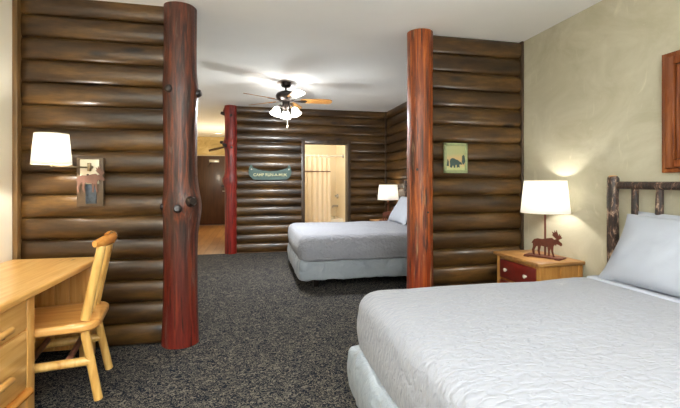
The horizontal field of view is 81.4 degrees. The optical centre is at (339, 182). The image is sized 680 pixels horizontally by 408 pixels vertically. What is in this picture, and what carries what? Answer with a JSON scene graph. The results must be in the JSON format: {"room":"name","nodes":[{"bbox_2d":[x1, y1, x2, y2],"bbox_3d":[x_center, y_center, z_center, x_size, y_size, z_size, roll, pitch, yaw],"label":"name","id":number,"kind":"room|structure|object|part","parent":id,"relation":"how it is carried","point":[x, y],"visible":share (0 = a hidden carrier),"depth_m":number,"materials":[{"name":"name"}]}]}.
{"room":"hotel room","nodes":[
{"label":"hotel room","id":0,"kind":"room"},
{"bbox_2d":[0,0,11,262],"bbox_3d":[-2.764,-0.030,4.502,0.120,2.660,14.820,0,0,-12],"label":"wall","id":1,"kind":"structure","parent":0,"point":[5,5],"depth_m":2.73,"materials":[{"name":"beige paint"}]},
{"bbox_2d":[12,0,21,259],"bbox_3d":[-2.319,-0.060,2.836,0.032,2.600,0.060,0,0,-12],"label":"trim","id":2,"kind":"structure","parent":1,"relation":"attached to","point":[16,4],"depth_m":2.81,"materials":[{"name":"brown wood"}]},
{"bbox_2d":[21,0,163,351],"bbox_3d":[-1.816,-0.060,3.062,1.112,2.600,0.258,0,0,-12],"label":"wall","id":3,"kind":"structure","parent":0,"point":[92,70],"depth_m":2.95,"materials":[{"name":"brown wood"}]},
{"bbox_2d":[30,132,104,206],"bbox_3d":[-1.920,-0.083,2.785,0.236,0.509,0.436,0,0,29],"label":"wall sconce","id":4,"kind":"object","parent":3,"relation":"attached to","point":[48,148],"visible":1,"depth_m":2.82,"materials":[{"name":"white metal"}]},
{"bbox_3d":[-1.968,-0.232,2.697,0.235,0.207,0.235,0,0,-12],"label":"lamp shade","id":5,"kind":"part","parent":4,"relation":"part of","materials":[{"name":"white fabric"}]},
{"bbox_3d":[-1.892,-0.158,2.772,0.226,0.104,0.020,0,0,-42],"label":"swing arm","id":6,"kind":"part","parent":4,"relation":"part of","materials":[{"name":"gold metal"}]},
{"bbox_3d":[-1.832,-0.082,2.892,0.126,0.180,0.014,0,0,-12],"label":"cream panel","id":7,"kind":"part","parent":4,"relation":"part of","materials":[{"name":"glass"}]},
{"bbox_2d":[197,137,224,154],"bbox_3d":[-3.552,-0.060,11.772,1.462,2.600,0.120,0,0,-12],"label":"wall","id":8,"kind":"structure","parent":0,"point":[204,144],"depth_m":11.65,"materials":[{"name":"paint"}]},
{"bbox_2d":[197,155,224,224],"bbox_3d":[-3.750,0.205,11.687,1.005,2.070,0.161,0,0,-12],"label":"door","id":9,"kind":"structure","parent":8,"relation":"in","point":[210,168],"depth_m":11.68,"materials":[{"name":"brown wood"}]},
{"bbox_2d":[209,146,223,151],"bbox_3d":[-3.633,-1.010,11.655,0.463,0.176,0.074,0,0,-12],"label":"stick","id":10,"kind":"object","parent":8,"relation":"attached to","point":[217,148],"visible":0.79,"depth_m":11.62,"materials":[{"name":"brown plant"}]},
{"bbox_2d":[35,224,406,407],"bbox_3d":[-0.650,1.270,4.976,4.213,0.060,14.600,0,0,-12],"label":"floor","id":11,"kind":"structure","parent":0,"point":[269,337],"depth_m":2.89,"materials":[{"name":"carpet"}]},
{"bbox_2d":[0,257,95,407],"bbox_3d":[-1.855,0.889,2.067,0.602,0.702,1.595,0,0,-12],"label":"writing desk","id":12,"kind":"object","parent":11,"relation":"on","point":[26,285],"visible":0.87,"depth_m":2.07,"materials":[{"name":"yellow wood"}]},
{"bbox_3d":[-1.485,0.905,1.711,0.033,0.032,0.220,0,0,-12],"label":"log pull","id":13,"kind":"part","parent":12,"relation":"part of","materials":[{"name":"brown wood"}]},
{"bbox_3d":[-1.485,0.675,1.711,0.033,0.032,0.220,0,0,-12],"label":"log pull","id":14,"kind":"part","parent":12,"relation":"part of","materials":[{"name":"brown wood"}]},
{"bbox_3d":[-1.554,0.900,1.734,0.030,0.290,0.585,0,0,-12],"label":"drawer","id":15,"kind":"part","parent":12,"relation":"part of","materials":[{"name":"brown wood"}]},
{"bbox_3d":[-1.554,0.665,1.734,0.030,0.160,0.585,0,0,-12],"label":"drawer","id":16,"kind":"part","parent":12,"relation":"part of","materials":[{"name":"brown wood"}]},
{"bbox_3d":[-1.539,1.075,1.738,0.044,0.043,0.615,0,0,-12],"label":"rail","id":17,"kind":"part","parent":12,"relation":"part of","materials":[{"name":"brown wood"}]},
{"bbox_3d":[-1.645,0.909,2.055,0.070,0.662,0.070,0,0,-12],"label":"corner post","id":18,"kind":"part","parent":12,"relation":"part of","materials":[{"name":"brown wood"}]},
{"bbox_3d":[-2.053,0.879,2.774,0.468,0.602,0.030,0,0,-12],"label":"panel","id":19,"kind":"part","parent":12,"relation":"part of","materials":[{"name":"brown wood"}]},
{"bbox_3d":[-1.810,0.909,2.832,0.080,0.662,0.080,0,0,-12],"label":"corner post","id":20,"kind":"part","parent":12,"relation":"part of","materials":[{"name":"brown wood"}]},
{"bbox_2d":[35,230,117,400],"bbox_3d":[-1.647,0.775,2.378,0.545,0.935,0.488,0,0,-23],"label":"desk chair","id":21,"kind":"object","parent":11,"relation":"on","point":[88,315],"visible":0.73,"depth_m":2.27,"materials":[{"name":"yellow wood"}]},
{"bbox_3d":[-1.671,0.811,2.368,0.460,0.047,0.488,0,0,-23],"label":"seat","id":22,"kind":"part","parent":21,"relation":"part of","materials":[{"name":"brown wood"}]},
{"bbox_3d":[-1.425,1.025,2.260,0.130,0.435,0.048,0,0,-3],"label":"leg","id":23,"kind":"part","parent":21,"relation":"part of","materials":[{"name":"brown wood"}]},
{"bbox_3d":[-1.427,0.575,2.284,0.131,0.430,0.058,0,0,-23],"label":"post","id":24,"kind":"part","parent":21,"relation":"part of","materials":[{"name":"brown wood"}]},
{"bbox_3d":[-1.572,1.025,2.609,0.130,0.435,0.048,0,0,-43],"label":"leg","id":25,"kind":"part","parent":21,"relation":"part of","materials":[{"name":"brown wood"}]},
{"bbox_3d":[-1.557,0.575,2.591,0.131,0.430,0.058,0,0,-23],"label":"post","id":26,"kind":"part","parent":21,"relation":"part of","materials":[{"name":"brown wood"}]},
{"bbox_3d":[-1.442,0.342,2.458,0.105,0.068,0.445,0,0,-23],"label":"crest rail","id":27,"kind":"part","parent":21,"relation":"part of","materials":[{"name":"brown wood"}]},
{"bbox_2d":[160,1,201,348],"bbox_3d":[-1.228,-0.060,3.062,0.300,2.600,0.300,0,0,-12],"label":"log post","id":28,"kind":"object","parent":11,"relation":"on","point":[181,206],"visible":1,"depth_m":2.97,"materials":[{"name":"brown wood"}]},
{"bbox_2d":[220,105,236,253],"bbox_3d":[-1.948,-0.060,6.950,0.276,2.600,0.238,0,0,-42],"label":"log post","id":29,"kind":"object","parent":11,"relation":"on","point":[229,180],"visible":1,"depth_m":6.89,"materials":[{"name":"red wood"}]},
{"bbox_2d":[287,180,406,286],"bbox_3d":[0.332,0.595,5.490,2.013,1.294,1.788,0,0,-12],"label":"bed","id":30,"kind":"object","parent":11,"relation":"on","point":[306,271],"visible":0.17,"depth_m":4.71,"materials":[{"name":"grey fabric"}]},
{"bbox_2d":[288,221,406,260],"bbox_3d":[0.233,0.752,5.509,1.816,0.319,1.665,0,0,-12],"label":"coverlet","id":31,"kind":"object","parent":30,"relation":"on","point":[310,241],"visible":0.8,"depth_m":4.74,"materials":[{"name":"grey fabric"}]},
{"bbox_2d":[388,196,406,224],"bbox_3d":[0.964,0.410,6.048,0.277,0.399,0.744,0,0,-11],"label":"pillow","id":32,"kind":"object","parent":31,"relation":"on","point":[398,214],"visible":0.73,"depth_m":5.95,"materials":[{"name":"grey fabric"}]},
{"bbox_3d":[1.093,0.597,6.532,0.078,1.291,0.078,0,0,-12],"label":"headboard post","id":33,"kind":"part","parent":30,"relation":"part of","materials":[{"name":"brown wood"}]},
{"bbox_2d":[407,28,432,288],"bbox_3d":[0.727,-0.060,3.583,0.241,2.600,0.241,0,0,-12],"label":"log post","id":34,"kind":"object","parent":11,"relation":"on","point":[420,40],"visible":0.91,"depth_m":3.48,"materials":[{"name":"brown wood"}]},
{"bbox_2d":[347,176,679,407],"bbox_3d":[1.167,0.595,1.689,2.012,1.293,1.883,0,0,-12],"label":"bed","id":35,"kind":"object","parent":11,"relation":"on","point":[366,387],"visible":0.11,"depth_m":2.34,"materials":[{"name":"brown wood"}]},
{"bbox_2d":[357,277,679,407],"bbox_3d":[1.100,0.750,1.669,1.772,0.323,1.672,0,0,-12],"label":"coverlet","id":36,"kind":"object","parent":35,"relation":"on","point":[574,342],"visible":0.98,"depth_m":1.53,"materials":[{"name":"grey fabric"}]},
{"bbox_2d":[587,275,679,303],"bbox_3d":[1.823,0.611,1.814,0.180,0.034,1.520,0,0,-12],"label":"sheet","id":37,"kind":"object","parent":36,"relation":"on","point":[595,277],"visible":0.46,"depth_m":2.20,"materials":[{"name":"grey fabric"}]},
{"bbox_2d":[598,214,679,297],"bbox_3d":[1.801,0.395,2.167,0.257,0.398,0.700,0,0,-12],"label":"pillow","id":38,"kind":"object","parent":37,"relation":"on","point":[646,255],"visible":1,"depth_m":2.21,"materials":[{"name":"grey fabric"}]},
{"bbox_3d":[1.918,0.597,2.777,0.079,1.289,0.080,0,0,-12],"label":"headboard post","id":39,"kind":"part","parent":35,"relation":"part of","materials":[{"name":"brown wood"}]},
{"bbox_3d":[2.113,0.020,1.893,0.053,0.060,1.731,0,0,-12],"label":"headboard","id":40,"kind":"part","parent":35,"relation":"part of","materials":[{"name":"brown wood"}]},
{"bbox_2d":[638,211,679,219],"bbox_3d":[1.955,0.405,2.217,0.187,0.442,0.743,0,0,-11],"label":"pillow","id":41,"kind":"object","parent":35,"relation":"on","point":[639,212],"visible":0.07,"depth_m":2.43,"materials":[{"name":"grey fabric"}]},
{"bbox_2d":[493,249,584,282],"bbox_3d":[1.639,0.925,3.309,0.427,0.630,0.580,0,0,-12],"label":"nightstand","id":42,"kind":"object","parent":11,"relation":"on","point":[512,266],"visible":0.37,"depth_m":3.14,"materials":[{"name":"brown wood"}]},
{"bbox_3d":[1.469,0.745,3.272,0.025,0.160,0.450,0,0,-12],"label":"drawer","id":43,"kind":"part","parent":42,"relation":"part of","materials":[{"name":"red wood"}]},
{"bbox_2d":[520,180,570,260],"bbox_3d":[1.687,0.294,3.249,0.373,0.632,0.373,0,0,-42],"label":"table lamp","id":44,"kind":"object","parent":42,"relation":"on","point":[543,197],"visible":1,"depth_m":3.13,"materials":[{"name":"fabric"}]},
{"bbox_3d":[1.687,0.113,3.249,0.371,0.265,0.371,0,0,-42],"label":"lamp shade","id":45,"kind":"part","parent":44,"relation":"part of","materials":[{"name":"white fabric"}]},
{"bbox_3d":[0.781,0.950,7.011,0.393,0.580,0.534,0,0,-12],"label":"nightstand","id":46,"kind":"object","parent":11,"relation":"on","visible":0},
{"bbox_2d":[378,185,398,220],"bbox_3d":[0.847,0.344,6.955,0.373,0.632,0.373,0,0,18],"label":"table lamp","id":47,"kind":"object","parent":46,"relation":"on","point":[385,192],"visible":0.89,"depth_m":6.82,"materials":[{"name":"fabric"}]},
{"bbox_3d":[0.847,0.163,6.955,0.371,0.265,0.371,0,0,18],"label":"lamp shade","id":48,"kind":"part","parent":47,"relation":"part of","materials":[{"name":"white fabric"}]},
{"bbox_2d":[237,106,387,252],"bbox_3d":[-0.488,-0.060,7.363,2.869,2.600,0.189,0,0,-12],"label":"wall","id":49,"kind":"structure","parent":0,"point":[266,209],"depth_m":7.17,"materials":[{"name":"brown wood"}]},
{"bbox_2d":[249,165,290,180],"bbox_3d":[-1.250,-0.184,7.084,0.756,0.280,0.029,0,0,-12],"label":"sign","id":50,"kind":"object","parent":49,"relation":"attached to","point":[255,174],"visible":1,"depth_m":7.08,"materials":[{"name":"green paint"}]},
{"bbox_2d":[301,140,350,222],"bbox_3d":[-0.271,0.228,7.415,0.932,2.025,0.200,0,0,-12],"label":"trim","id":51,"kind":"structure","parent":49,"relation":"attached to","point":[347,144],"depth_m":7.37,"materials":[{"name":"brown wood"}]},
{"bbox_2d":[385,112,386,218],"bbox_3d":[0.875,-0.060,7.569,0.030,2.600,0.030,0,0,-12],"label":"trim","id":52,"kind":"structure","parent":49,"relation":"attached to","point":[385,112],"depth_m":7.55,"materials":[{"name":"brown wood"}]},
{"bbox_2d":[305,144,335,215],"bbox_3d":[-0.885,-0.060,9.379,1.800,2.600,0.100,0,0,-12],"label":"wall","id":53,"kind":"structure","parent":0,"point":[309,149],"depth_m":9.48,"materials":[{"name":"beige paint"}]},
{"bbox_2d":[336,145,344,221],"bbox_3d":[0.161,-0.060,8.580,0.100,2.600,1.910,0,0,-12],"label":"wall","id":54,"kind":"structure","parent":0,"point":[340,149],"depth_m":9.03,"materials":[{"name":"beige paint"}]},
{"bbox_2d":[97,0,601,136],"bbox_3d":[-0.648,-1.410,4.967,4.453,0.100,14.820,0,0,-12],"label":"ceiling","id":55,"kind":"structure","parent":0,"point":[352,54],"depth_m":3.74,"materials":[{"name":"paint"}]},
{"bbox_2d":[244,81,331,127],"bbox_3d":[-0.690,-1.052,5.322,1.178,0.613,1.200,0,0,-12],"label":"ceiling fan","id":56,"kind":"object","parent":55,"relation":"hanging from","point":[285,96],"visible":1,"depth_m":5.28,"materials":[{"name":"white glass"}]},
{"bbox_3d":[-0.862,-0.946,5.227,0.138,0.135,0.146,0,0,-12],"label":"lamp shade","id":57,"kind":"part","parent":56,"relation":"part of","materials":[{"name":"white glass"}]},
{"bbox_3d":[-0.752,-0.946,5.490,0.148,0.135,0.136,0,0,-12],"label":"lamp shade","id":58,"kind":"part","parent":56,"relation":"part of","materials":[{"name":"white glass"}]},
{"bbox_3d":[-0.553,-1.112,4.952,0.132,0.041,0.430,0,0,-25],"label":"blade","id":59,"kind":"part","parent":56,"relation":"part of","materials":[{"name":"brown wood"}]},
{"bbox_3d":[-0.655,-1.112,5.735,0.132,0.041,0.430,0,0,11],"label":"blade","id":60,"kind":"part","parent":56,"relation":"part of","materials":[{"name":"brown wood"}]},
{"bbox_3d":[-0.579,-0.946,5.264,0.139,0.135,0.144,0,0,-12],"label":"lamp shade","id":61,"kind":"part","parent":56,"relation":"part of","materials":[{"name":"white glass"}]},
{"bbox_3d":[-0.320,-1.112,5.381,0.430,0.041,0.132,0,0,-7],"label":"blade","id":62,"kind":"part","parent":56,"relation":"part of","materials":[{"name":"brown wood"}]},
{"bbox_2d":[386,102,406,218],"bbox_3d":[1.294,-0.060,5.814,0.053,2.600,3.700,0,0,-12],"label":"wall","id":63,"kind":"structure","parent":0,"point":[396,140],"depth_m":7.03,"materials":[{"name":"brown wood"}]},
{"bbox_2d":[433,35,520,286],"bbox_3d":[1.220,-0.060,3.811,1.059,2.600,0.259,0,0,-12],"label":"wall","id":64,"kind":"structure","parent":0,"point":[477,83],"depth_m":3.70,"materials":[{"name":"brown wood"}]},
{"bbox_2d":[443,143,467,172],"bbox_3d":[1.062,-0.229,3.624,0.232,0.276,0.036,0,0,-12],"label":"picture","id":65,"kind":"object","parent":64,"relation":"attached to","point":[455,155],"visible":1,"depth_m":3.62,"materials":[{"name":"paper"}]},
{"bbox_3d":[1.060,-0.229,3.632,0.224,0.268,0.016,0,0,-12],"label":"panel","id":66,"kind":"part","parent":65,"relation":"part of","materials":[{"name":"yellow paper"}]},
{"bbox_2d":[524,0,679,276],"bbox_3d":[1.468,-0.030,5.432,0.120,2.660,14.820,0,0,-12],"label":"wall","id":67,"kind":"structure","parent":0,"point":[593,78],"depth_m":2.99,"materials":[{"name":"beige paint"}]},
{"bbox_2d":[518,41,523,249],"bbox_3d":[1.749,-0.060,3.814,0.024,2.600,0.056,0,0,-12],"label":"trim","id":68,"kind":"structure","parent":67,"relation":"attached to","point":[521,58],"depth_m":3.79,"materials":[{"name":"brown wood"}]},
{"bbox_2d":[662,50,679,172],"bbox_3d":[2.135,-0.434,2.018,0.038,0.742,0.965,0,0,-12],"label":"framed picture","id":69,"kind":"object","parent":67,"relation":"attached to","point":[670,62],"visible":1,"depth_m":2.42,"materials":[{"name":"brown wood"}]},
{"bbox_3d":[-0.667,1.239,8.388,1.600,0.006,1.930,0,0,-12],"label":"floor","id":70,"kind":"structure","parent":0,"visible":0},
{"bbox_2d":[331,216,342,221],"bbox_3d":[-0.790,1.013,8.947,1.596,0.446,0.775,0,0,-12],"label":"bathtub","id":71,"kind":"object","parent":70,"relation":"on","point":[333,218],"visible":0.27,"depth_m":8.73,"materials":[{"name":"beige ceramic"}]},
{"bbox_3d":[-1.499,-0.060,8.215,0.100,2.600,1.910,0,0,-12],"label":"wall","id":72,"kind":"structure","parent":0,"visible":0},
{"bbox_2d":[306,154,343,157],"bbox_3d":[-0.702,-0.590,8.549,1.596,0.090,0.090,0,0,-12],"label":"shower rod","id":73,"kind":"object","parent":72,"relation":"attached to","point":[342,156],"visible":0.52,"depth_m":8.63,"materials":[{"name":"metal"}]},
{"bbox_2d":[305,154,330,222],"bbox_3d":[-0.632,0.256,8.535,0.861,1.768,0.140,0,0,-12],"label":"shower curtain","id":74,"kind":"object","parent":73,"relation":"hanging from","point":[317,170],"visible":0.6,"depth_m":8.54,"materials":[{"name":"beige fabric"}]},
{"bbox_3d":[-0.702,-0.590,8.549,1.596,0.037,0.038,0,0,-12],"label":"rod","id":75,"kind":"part","parent":73,"relation":"part of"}
]}

